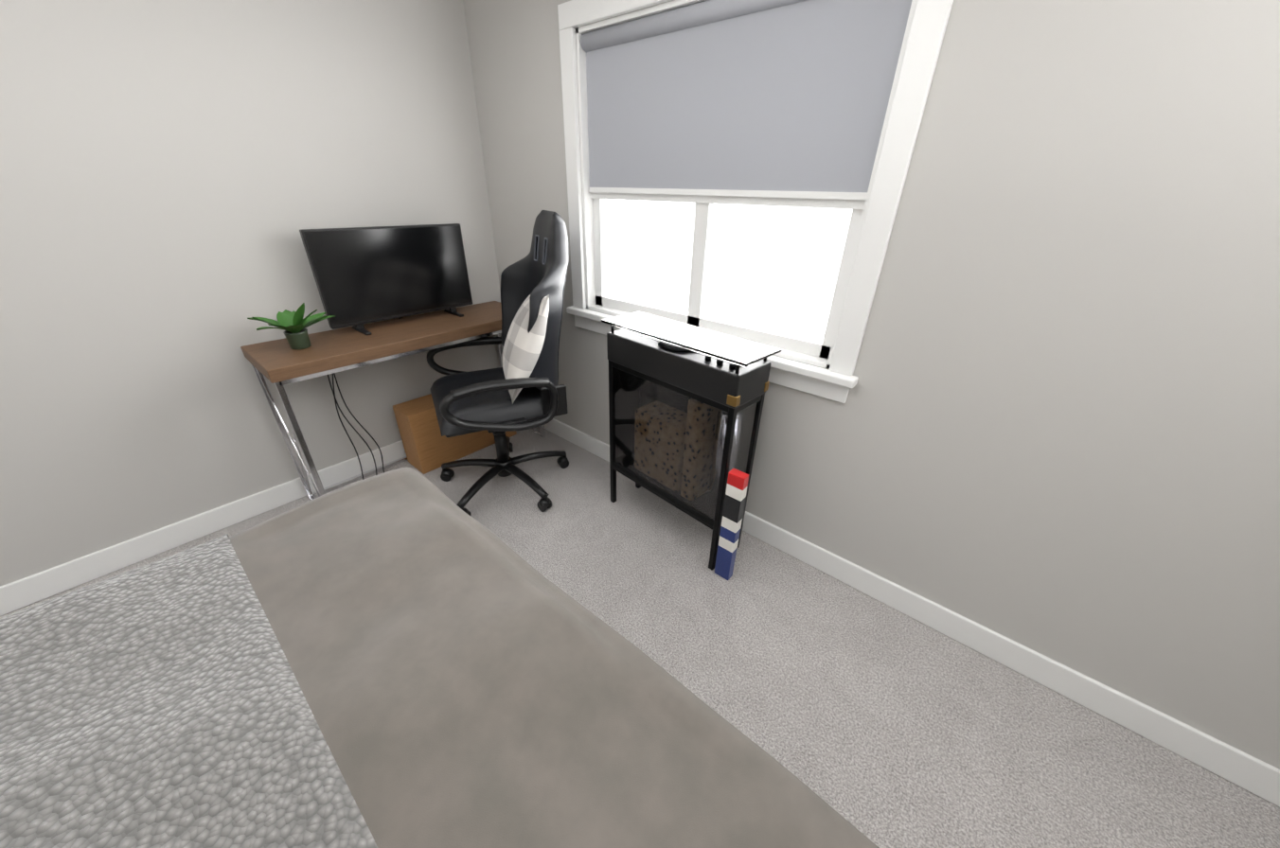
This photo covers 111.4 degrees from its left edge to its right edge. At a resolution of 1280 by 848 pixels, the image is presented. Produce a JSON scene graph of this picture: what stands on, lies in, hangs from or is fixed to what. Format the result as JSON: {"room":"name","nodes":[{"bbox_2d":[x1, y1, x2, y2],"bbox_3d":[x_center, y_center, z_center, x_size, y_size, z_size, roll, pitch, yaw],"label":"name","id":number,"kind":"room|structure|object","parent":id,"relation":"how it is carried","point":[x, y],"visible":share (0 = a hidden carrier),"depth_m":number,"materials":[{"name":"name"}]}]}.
{"room":"bedroom","nodes":[
{"label":"bedroom","id":0,"kind":"room"},
{"bbox_2d":[0,0,503,586],"bbox_3d":[-1.906,-0.615,1.349,0.120,2.440,3.440,23,35,34],"label":"wall","id":1,"kind":"structure","parent":0,"point":[176,176],"depth_m":1.61,"materials":[{"name":"grey paint"}]},
{"bbox_2d":[0,440,406,616],"bbox_3d":[-1.557,0.265,2.194,0.018,0.105,2.155,23,35,34],"label":"baseboard","id":2,"kind":"structure","parent":1,"relation":"attached to","point":[17,595],"depth_m":1.80,"materials":[{"name":"white wood"}]},
{"bbox_2d":[0,426,1279,847],"bbox_3d":[-0.646,1.084,0.920,3.550,0.100,3.560,23,35,34],"label":"floor","id":3,"kind":"structure","parent":0,"point":[879,724],"depth_m":1.35,"materials":[{"name":"carpet"}]},
{"bbox_2d":[240,301,545,500],"bbox_3d":[-1.091,-0.117,2.230,0.390,0.768,1.175,23,35,34],"label":"desk","id":4,"kind":"object","parent":3,"relation":"on","point":[279,364],"visible":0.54,"depth_m":1.88,"materials":[{"name":"brown wood"}]},
{"bbox_2d":[247,302,335,349],"bbox_3d":[-1.347,-0.393,1.725,0.272,0.186,0.286,23,35,34],"label":"potted plant","id":5,"kind":"object","parent":4,"relation":"on","point":[293,325],"visible":0.98,"depth_m":1.72,"materials":[{"name":"green plant"}]},
{"bbox_2d":[299,223,472,335],"bbox_3d":[-1.111,-0.684,2.025,0.172,0.425,0.665,23,35,34],"label":"monitor","id":6,"kind":"object","parent":4,"relation":"on","point":[362,275],"visible":1,"depth_m":1.97,"materials":[{"name":"black plastic"}]},
{"bbox_2d":[0,467,879,847],"bbox_3d":[-0.787,0.815,0.204,1.946,1.046,2.331,23,35,34],"label":"bed","id":7,"kind":"object","parent":3,"relation":"on","point":[403,657],"visible":1,"depth_m":0.72,"materials":[{"name":"grey fabric"}]},
{"bbox_2d":[392,393,516,474],"bbox_3d":[-1.022,-0.016,2.486,0.182,0.345,0.590,23,35,34],"label":"cardboard box","id":8,"kind":"object","parent":3,"relation":"on","point":[427,447],"visible":0.52,"depth_m":2.31,"materials":[{"name":"brown cardboard"}]},
{"bbox_2d":[426,210,568,515],"bbox_3d":[-0.643,-0.262,1.981,0.678,1.270,0.670,-13,31,-24],"label":"gaming chair","id":9,"kind":"object","parent":3,"relation":"on","point":[521,389],"visible":1,"depth_m":1.85,"materials":[{"name":"black leather"}]},
{"bbox_2d":[501,286,549,405],"bbox_3d":[-0.508,-0.367,1.928,0.151,0.460,0.480,17,13,-24],"label":"cushion","id":10,"kind":"object","parent":9,"relation":"on","point":[525,320],"depth_m":1.78,"materials":[{"name":"white fabric"}]},
{"bbox_2d":[601,311,781,570],"bbox_3d":[0.150,0.065,1.801,0.217,0.898,0.670,-24,37,-39],"label":"stand","id":11,"kind":"object","parent":3,"relation":"on","point":[685,403],"visible":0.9,"depth_m":1.63,"materials":[{"name":"black metal"}]},
{"bbox_2d":[714,468,748,580],"bbox_3d":[0.340,0.387,1.637,0.063,0.488,0.038,23,35,34],"label":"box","id":12,"kind":"object","parent":3,"relation":"on","point":[737,480],"visible":0.96,"depth_m":1.60,"materials":[{"name":"cardboard"}]},
{"bbox_2d":[462,0,1279,769],"bbox_3d":[0.487,-0.637,1.491,3.340,2.440,0.120,23,35,34],"label":"wall","id":13,"kind":"structure","parent":0,"point":[1050,428],"depth_m":1.10,"materials":[{"name":"grey paint"}]},
{"bbox_2d":[557,0,953,403],"bbox_3d":[0.223,-0.846,1.601,1.390,1.235,0.170,23,35,34],"label":"window","id":14,"kind":"structure","parent":13,"relation":"in","point":[742,173],"depth_m":1.50,"materials":[{"name":"white"}]},
{"bbox_2d":[544,418,1279,807],"bbox_3d":[0.420,0.415,1.997,3.340,0.105,0.014,23,35,34],"label":"baseboard","id":15,"kind":"structure","parent":13,"relation":"attached to","point":[1231,763],"depth_m":1.38,"materials":[{"name":"white wood"}]}
]}

